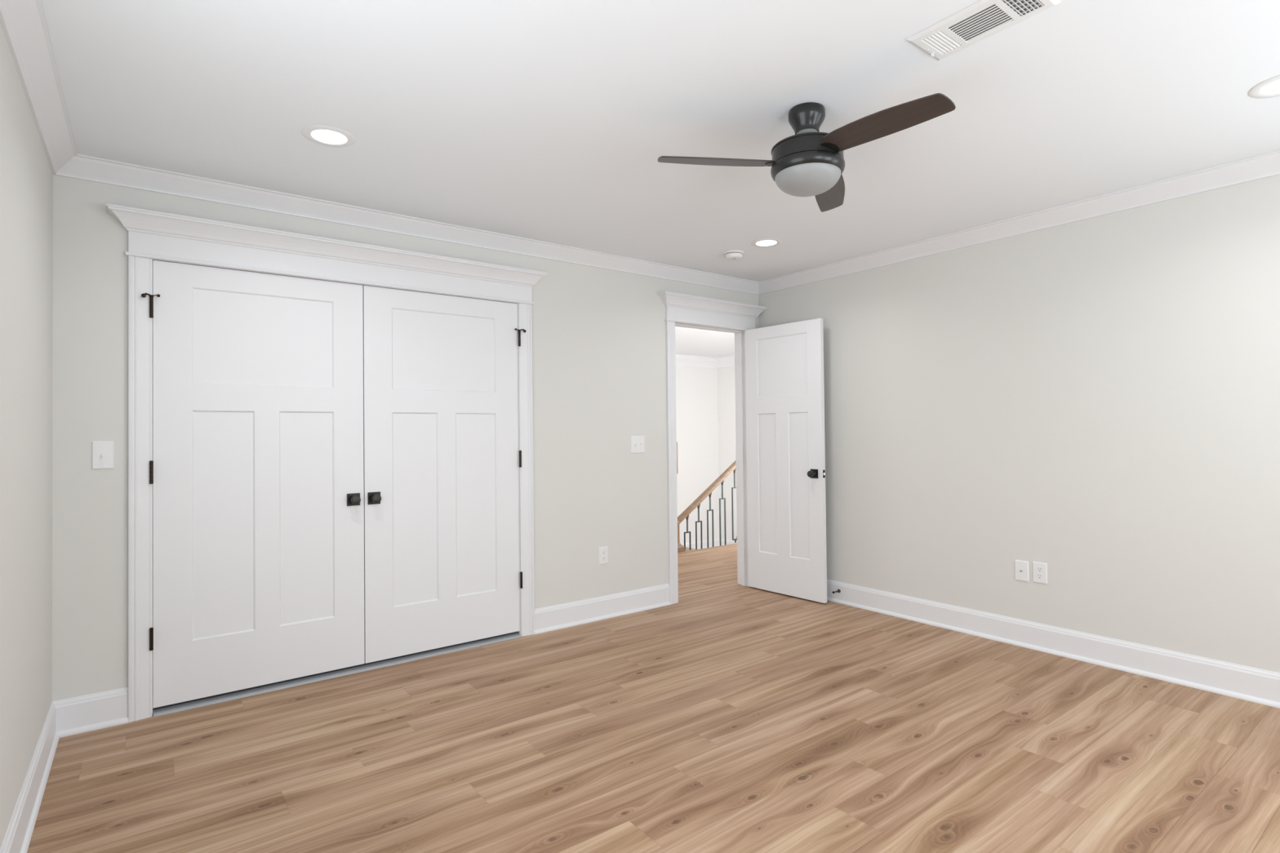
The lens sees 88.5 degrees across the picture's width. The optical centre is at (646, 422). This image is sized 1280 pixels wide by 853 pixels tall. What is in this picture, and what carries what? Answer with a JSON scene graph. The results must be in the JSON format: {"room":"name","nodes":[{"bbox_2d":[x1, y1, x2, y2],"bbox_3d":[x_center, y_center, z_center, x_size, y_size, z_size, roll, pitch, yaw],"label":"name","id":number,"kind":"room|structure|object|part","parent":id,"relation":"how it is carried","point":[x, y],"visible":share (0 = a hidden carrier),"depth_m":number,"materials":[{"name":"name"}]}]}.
{"room":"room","nodes":[
{"label":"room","id":0,"kind":"room"},
{"bbox_2d":[0,22,53,849],"bbox_3d":[-0.924,0.095,0.598,0.120,2.587,5.470,0,-1,-37],"label":"wall","id":1,"kind":"structure","parent":0,"point":[26,175],"depth_m":2.13,"materials":[{"name":"white paint"}]},
{"bbox_2d":[0,701,59,852],"bbox_3d":[-0.890,1.213,0.674,0.026,0.152,5.350,0,-1,-37],"label":"baseboard","id":2,"kind":"structure","parent":1,"relation":"attached to","point":[18,836],"depth_m":2.22,"materials":[{"name":"white paint"}]},
{"bbox_2d":[0,0,76,174],"bbox_3d":[-0.893,-1.155,0.725,0.083,0.084,5.350,0,-1,-37],"label":"crown molding","id":3,"kind":"structure","parent":1,"relation":"attached to","point":[23,22],"depth_m":2.11,"materials":[{"name":"white paint"}]},
{"bbox_2d":[52,174,758,701],"bbox_3d":[-0.830,0.144,4.186,4.624,2.587,0.120,0,-1,-37],"label":"wall","id":4,"kind":"structure","parent":0,"point":[599,350],"depth_m":4.17,"materials":[{"name":"white paint"}]},
{"bbox_2d":[53,687,128,737],"bbox_3d":[-2.414,1.260,2.860,0.255,0.152,0.026,0,-1,-37],"label":"baseboard","id":5,"kind":"structure","parent":4,"relation":"attached to","point":[100,710],"depth_m":2.86,"materials":[{"name":"white paint"}]},
{"bbox_2d":[91,440,114,469],"bbox_3d":[-2.398,0.143,2.902,0.076,0.124,0.018,0,-1,-37],"label":"light switch","id":6,"kind":"object","parent":4,"relation":"attached to","point":[102,451],"visible":1,"depth_m":2.90,"materials":[{"name":"white plastic"}]},
{"bbox_2d":[141,260,364,708],"bbox_3d":[-1.905,0.276,3.266,0.958,2.052,0.096,0,-1,-37],"label":"door","id":7,"kind":"structure","parent":4,"relation":"in","point":[256,469],"depth_m":3.26,"materials":[{"name":"white paint"}]},
{"bbox_3d":[-1.571,0.412,3.531,0.066,0.066,0.006,0,-1,-37],"label":"knob","id":8,"kind":"part","parent":7,"relation":"part of","materials":[{"name":"black metal"}]},
{"bbox_2d":[106,203,547,722],"bbox_3d":[-1.539,0.193,3.584,2.164,2.288,0.217,0,-1,-37],"label":"door frame","id":9,"kind":"structure","parent":4,"relation":"attached to","point":[153,235],"depth_m":3.18,"materials":[{"name":"white paint"}]},
{"bbox_3d":[-2.290,0.291,2.977,0.086,2.090,0.024,0,-1,-37],"label":"casing","id":10,"kind":"part","parent":9,"relation":"part of","materials":[{"name":"white paint"}]},
{"bbox_3d":[-0.756,0.291,4.149,0.086,2.090,0.024,0,-1,-37],"label":"casing","id":11,"kind":"part","parent":9,"relation":"part of","materials":[{"name":"white paint"}]},
{"bbox_2d":[55,153,758,294],"bbox_3d":[-0.781,-1.109,4.123,4.384,0.084,0.083,0,-1,-37],"label":"crown molding","id":12,"kind":"structure","parent":4,"relation":"attached to","point":[81,166],"depth_m":3.54,"materials":[{"name":"white paint"}]},
{"bbox_2d":[362,285,525,663],"bbox_3d":[-1.140,0.274,3.850,0.958,2.056,0.096,0,-1,-37],"label":"door","id":13,"kind":"structure","parent":4,"relation":"in","point":[441,425],"depth_m":3.82,"materials":[{"name":"white paint"}]},
{"bbox_3d":[-1.487,0.412,3.595,0.066,0.066,0.006,0,-1,-37],"label":"knob","id":14,"kind":"part","parent":13,"relation":"part of","materials":[{"name":"black metal"}]},
{"bbox_2d":[534,583,671,634],"bbox_3d":[-0.269,1.260,4.497,1.111,0.152,0.026,0,-1,-37],"label":"baseboard","id":15,"kind":"structure","parent":4,"relation":"attached to","point":[555,617],"depth_m":4.46,"materials":[{"name":"white paint"}]},
{"bbox_2d":[598,546,608,564],"bbox_3d":[-0.291,0.910,4.500,0.075,0.118,0.008,0,-1,-37],"label":"power outlet","id":16,"kind":"object","parent":4,"relation":"attached to","point":[602,551],"visible":1,"depth_m":4.50,"materials":[{"name":"white plastic"}]},
{"bbox_2d":[630,435,644,453],"bbox_3d":[-0.056,0.155,4.690,0.121,0.124,0.018,0,-1,-37],"label":"light switch","id":17,"kind":"object","parent":4,"relation":"attached to","point":[637,442],"visible":1,"depth_m":4.69,"materials":[{"name":"white plastic"}]},
{"bbox_2d":[657,291,767,604],"bbox_3d":[0.499,0.193,5.170,1.075,2.288,0.266,0,-1,-37],"label":"door frame","id":18,"kind":"structure","parent":4,"relation":"attached to","point":[682,310],"depth_m":5.10,"materials":[{"name":"white paint"}]},
{"bbox_3d":[0.195,0.291,4.875,0.085,2.090,0.024,0,-1,-37],"label":"casing","id":19,"kind":"part","parent":18,"relation":"part of","materials":[{"name":"white paint"}]},
{"bbox_3d":[0.438,0.219,5.259,0.998,2.240,0.050,0,-1,-37],"label":"hall casing","id":20,"kind":"part","parent":18,"relation":"part of","materials":[{"name":"white paint"}]},
{"bbox_2d":[745,318,826,603],"bbox_3d":[1.062,0.279,5.076,0.157,2.077,0.744,0,-1,-40],"label":"door","id":21,"kind":"structure","parent":4,"relation":"in","point":[785,446],"depth_m":5.03,"materials":[{"name":"white paint"}]},
{"bbox_3d":[1.237,0.375,4.838,0.006,0.066,0.066,0,-1,-40],"label":"knob","id":22,"kind":"part","parent":21,"relation":"part of","materials":[{"name":"black metal"}]},
{"bbox_2d":[26,544,1279,852],"bbox_3d":[1.626,1.351,3.536,7.500,0.142,6.850,0,-1,-37],"label":"floor","id":23,"kind":"structure","parent":0,"point":[728,717],"depth_m":2.60,"materials":[{"name":"brown wood"}]},
{"bbox_2d":[153,634,520,717],"bbox_3d":[-1.514,1.329,3.547,1.833,0.012,0.032,0,-1,-37],"label":"threshold","id":24,"kind":"object","parent":23,"relation":"on","point":[491,642],"visible":1,"depth_m":3.42,"materials":[{"name":"grey metal"}]},
{"bbox_2d":[677,549,693,553],"bbox_3d":[0.295,1.371,6.930,0.402,0.026,0.160,0,-1,-37],"label":"landing tread","id":25,"kind":"object","parent":23,"relation":"on","point":[686,550],"visible":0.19,"depth_m":6.96,"materials":[{"name":"brown wood"}]},
{"bbox_2d":[677,520,684,552],"bbox_3d":[0.304,1.196,6.947,0.148,0.325,0.148,0,-1,-37],"label":"newel post","id":26,"kind":"object","parent":25,"relation":"on","point":[681,548],"visible":0.23,"depth_m":6.92,"materials":[{"name":"brown wood"}]},
{"bbox_3d":[0.303,1.154,6.947,0.078,0.240,0.078,0,-1,-37],"label":"post","id":27,"kind":"part","parent":26,"relation":"part of","materials":[{"name":"brown wood"}]},
{"bbox_2d":[677,460,736,524],"bbox_3d":[0.699,0.741,7.259,0.985,0.716,0.060,0,-1,-37],"label":"handrail","id":28,"kind":"object","parent":26,"relation":"attached to","point":[731,468],"visible":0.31,"depth_m":7.21,"materials":[{"name":"brown wood"}]},
{"bbox_2d":[695,502,702,549],"bbox_3d":[0.575,1.342,7.151,0.089,0.936,0.042,0,-1,-37],"label":"baluster","id":29,"kind":"object","parent":28,"relation":"attached to","point":[699,505],"visible":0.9,"depth_m":7.15,"materials":[{"name":"grey metal"}]},
{"bbox_2d":[706,492,714,547],"bbox_3d":[0.710,1.231,7.256,0.089,0.938,0.042,0,-1,-37],"label":"baluster","id":30,"kind":"object","parent":28,"relation":"attached to","point":[710,494],"visible":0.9,"depth_m":7.26,"materials":[{"name":"grey metal"}]},
{"bbox_2d":[719,480,726,546],"bbox_3d":[0.858,1.113,7.372,0.089,0.948,0.042,0,-1,-37],"label":"baluster","id":31,"kind":"object","parent":28,"relation":"attached to","point":[722,483],"visible":0.88,"depth_m":7.37,"materials":[{"name":"grey metal"}]},
{"bbox_2d":[731,467,737,542],"bbox_3d":[1.012,0.938,7.494,0.089,0.853,0.042,0,-1,-37],"label":"baluster","id":32,"kind":"object","parent":28,"relation":"attached to","point":[734,471],"visible":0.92,"depth_m":7.47,"materials":[{"name":"grey metal"}]},
{"bbox_2d":[684,514,691,550],"bbox_3d":[0.445,1.446,7.049,0.089,0.928,0.042,0,-1,-37],"label":"baluster","id":33,"kind":"object","parent":25,"relation":"attached to","point":[687,517],"visible":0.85,"depth_m":7.05,"materials":[{"name":"grey metal"}]},
{"bbox_2d":[693,543,737,551],"bbox_3d":[0.569,1.373,7.064,4.900,0.024,0.042,0,-1,-37],"label":"nosing","id":34,"kind":"structure","parent":23,"relation":"attached to","point":[732,544],"depth_m":7.19,"materials":[{"name":"brown wood"}]},
{"bbox_2d":[40,0,1279,281],"bbox_3d":[0.816,-1.247,2.031,4.624,0.100,5.590,0,-1,-37],"label":"ceiling","id":35,"kind":"structure","parent":0,"point":[548,121],"depth_m":2.44,"materials":[{"name":"white paint"}]},
{"bbox_2d":[301,124,355,146],"bbox_3d":[-1.289,-1.163,2.675,0.200,0.004,0.200,0,-1,-37],"label":"recessed light","id":36,"kind":"object","parent":35,"relation":"in","point":[327,135],"visible":1,"depth_m":2.67,"materials":[{"name":"white plastic"}]},
{"bbox_2d":[311,129,346,144],"bbox_3d":[-1.289,-1.164,2.675,0.133,0.003,0.133,0,-1,-37],"label":"diffuser","id":37,"kind":"object","parent":36,"relation":"attached to","point":[321,136],"depth_m":2.67,"materials":[{"name":"white plastic"}]},
{"bbox_2d":[724,249,743,260],"bbox_3d":[0.599,-1.138,4.487,0.136,0.044,0.136,0,-1,-37],"label":"smoke detector","id":38,"kind":"object","parent":35,"relation":"attached to","point":[734,255],"visible":1,"depth_m":4.44,"materials":[{"name":"white plastic"}]},
{"bbox_3d":[0.599,-1.155,4.487,0.136,0.010,0.136,0,-1,-37],"label":"mounting plate","id":39,"kind":"part","parent":38,"relation":"part of","materials":[{"name":"white plastic"}]},
{"bbox_2d":[751,238,782,247],"bbox_3d":[0.778,-1.163,4.253,0.200,0.004,0.200,0,-1,-37],"label":"recessed light","id":40,"kind":"object","parent":35,"relation":"in","point":[762,242],"visible":1,"depth_m":4.25,"materials":[{"name":"white plastic"}]},
{"bbox_2d":[755,240,776,245],"bbox_3d":[0.778,-1.164,4.253,0.133,0.003,0.133,0,-1,-37],"label":"diffuser","id":41,"kind":"object","parent":40,"relation":"attached to","point":[759,242],"depth_m":4.25,"materials":[{"name":"white plastic"}]},
{"bbox_2d":[657,93,955,212],"bbox_3d":[0.691,-1.033,2.414,1.018,0.315,0.910,0,-1,-37],"label":"ceiling fan","id":42,"kind":"object","parent":35,"relation":"hanging from","point":[808,162],"visible":1,"depth_m":2.39,"materials":[{"name":"brown wood"}]},
{"bbox_3d":[0.268,-0.990,2.491,0.453,0.006,0.150,-1,12,-4],"label":"blade","id":43,"kind":"part","parent":42,"relation":"part of","materials":[{"name":"brown wood"}]},
{"bbox_3d":[0.614,-0.907,2.498,0.245,0.067,0.245,0,-1,-37],"label":"lamp shade","id":44,"kind":"part","parent":42,"relation":"part of","materials":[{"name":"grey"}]},
{"bbox_3d":[0.778,-0.991,2.801,0.150,0.006,0.453,-15,-7,25],"label":"blade","id":45,"kind":"part","parent":42,"relation":"part of","materials":[{"name":"brown wood"}]},
{"bbox_3d":[0.792,-1.000,2.204,0.150,0.006,0.453,15,-9,-33],"label":"blade","id":46,"kind":"part","parent":42,"relation":"part of","materials":[{"name":"brown wood"}]},
{"bbox_2d":[906,0,1061,60],"bbox_3d":[0.998,-1.191,1.965,0.194,0.018,0.365,0,-1,-37],"label":"ceiling vent","id":47,"kind":"object","parent":35,"relation":"in","point":[983,19],"visible":1,"depth_m":1.97,"materials":[{"name":"white metal"}]},
{"bbox_2d":[1248,75,1279,97],"bbox_3d":[2.280,-1.206,2.343,0.200,0.004,0.200,0,-1,-37],"label":"recessed light","id":48,"kind":"object","parent":35,"relation":"in","point":[1270,87],"visible":1,"depth_m":2.37,"materials":[{"name":"white plastic"}]},
{"bbox_2d":[1260,79,1279,93],"bbox_3d":[2.280,-1.206,2.343,0.133,0.003,0.133,0,-1,-37],"label":"diffuser","id":49,"kind":"object","parent":48,"relation":"attached to","point":[1273,86],"depth_m":2.36,"materials":[{"name":"white plastic"}]},
{"bbox_2d":[675,364,719,543],"bbox_3d":[-1.351,0.643,11.326,7.260,3.920,0.120,0,-1,-37],"label":"wall","id":50,"kind":"structure","parent":0,"point":[696,387],"depth_m":13.06,"materials":[{"name":"white paint"}]},
{"bbox_2d":[675,354,717,368],"bbox_3d":[-1.300,-1.218,11.259,7.020,0.200,0.115,0,-1,-37],"label":"crown molding","id":51,"kind":"structure","parent":50,"relation":"attached to","point":[681,359],"depth_m":13.00,"materials":[{"name":"white paint"}]},
{"bbox_2d":[680,537,719,549],"bbox_3d":[-1.288,2.426,11.243,7.020,0.152,0.026,0,-1,-37],"label":"baseboard","id":52,"kind":"structure","parent":50,"relation":"attached to","point":[716,541],"depth_m":13.11,"materials":[{"name":"white paint"}]},
{"bbox_2d":[675,326,734,357],"bbox_3d":[0.411,-1.418,9.018,7.260,0.100,6.000,0,-1,-37],"label":"ceiling","id":53,"kind":"structure","parent":0,"point":[688,341],"depth_m":11.05,"materials":[{"name":"white paint"}]},
{"bbox_2d":[717,365,737,541],"bbox_3d":[3.306,0.591,11.108,0.120,3.920,5.880,0,-1,-37],"label":"wall","id":54,"kind":"structure","parent":0,"point":[726,375],"depth_m":13.21,"materials":[{"name":"white paint"}]},
{"bbox_2d":[716,355,734,368],"bbox_3d":[3.193,-1.269,11.063,0.115,0.200,5.880,0,-1,-37],"label":"crown molding","id":55,"kind":"structure","parent":54,"relation":"attached to","point":[727,361],"depth_m":13.14,"materials":[{"name":"white paint"}]},
{"bbox_2d":[719,538,737,546],"bbox_3d":[3.267,2.374,11.039,0.026,0.152,5.880,0,-1,-37],"label":"baseboard","id":56,"kind":"structure","parent":54,"relation":"attached to","point":[722,540],"depth_m":13.20,"materials":[{"name":"white paint"}]},
{"bbox_2d":[758,173,1279,672],"bbox_3d":[2.656,0.095,3.331,0.120,2.587,5.470,0,-1,-37],"label":"wall","id":57,"kind":"structure","parent":0,"point":[1095,401],"depth_m":3.62,"materials":[{"name":"white paint"}]},
{"bbox_2d":[758,150,1279,294],"bbox_3d":[2.526,-1.155,3.335,0.083,0.084,5.350,0,-1,-37],"label":"crown molding","id":58,"kind":"structure","parent":57,"relation":"attached to","point":[1266,165],"depth_m":3.65,"materials":[{"name":"white paint"}]},
{"bbox_2d":[1014,560,1029,582],"bbox_3d":[2.188,0.864,3.833,0.016,0.118,0.075,0,-1,-37],"label":"cable plate","id":59,"kind":"object","parent":57,"relation":"attached to","point":[1021,567],"visible":1,"depth_m":3.83,"materials":[{"name":"white plastic"}]},
{"bbox_2d":[1032,561,1047,584],"bbox_3d":[2.251,0.858,3.757,0.008,0.118,0.075,0,-1,-37],"label":"power outlet","id":60,"kind":"object","parent":57,"relation":"attached to","point":[1039,569],"visible":1,"depth_m":3.75,"materials":[{"name":"white plastic"}]},
{"bbox_2d":[1036,573,1042,579],"bbox_3d":[2.249,0.878,3.755,0.002,0.033,0.029,0,-1,-37],"label":"receptacle","id":61,"kind":"object","parent":60,"relation":"attached to","point":[1039,576],"depth_m":3.76,"materials":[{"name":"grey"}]},
{"bbox_2d":[1036,566,1042,572],"bbox_3d":[2.248,0.839,3.756,0.002,0.033,0.029,0,-1,-37],"label":"receptacle","id":62,"kind":"object","parent":60,"relation":"attached to","point":[1039,569],"depth_m":3.76,"materials":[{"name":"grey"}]},
{"bbox_2d":[826,578,1279,708],"bbox_3d":[2.574,1.213,3.319,0.026,0.152,5.350,0,-1,-37],"label":"baseboard","id":63,"kind":"structure","parent":57,"relation":"attached to","point":[1255,685],"depth_m":3.59,"materials":[{"name":"white paint"}]},
{"bbox_3d":[-0.024,0.517,6.881,0.535,3.820,0.120,0,-1,-37],"label":"wall","id":64,"kind":"structure","parent":0,"visible":0},
{"bbox_2d":[676,442,678,474],"bbox_3d":[0.280,0.373,6.987,0.118,0.366,0.049,-1,-1,-5],"label":"grip","id":65,"kind":"object","parent":64,"relation":"attached to","point":[677,442],"visible":0.13,"depth_m":6.98,"materials":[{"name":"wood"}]}
]}

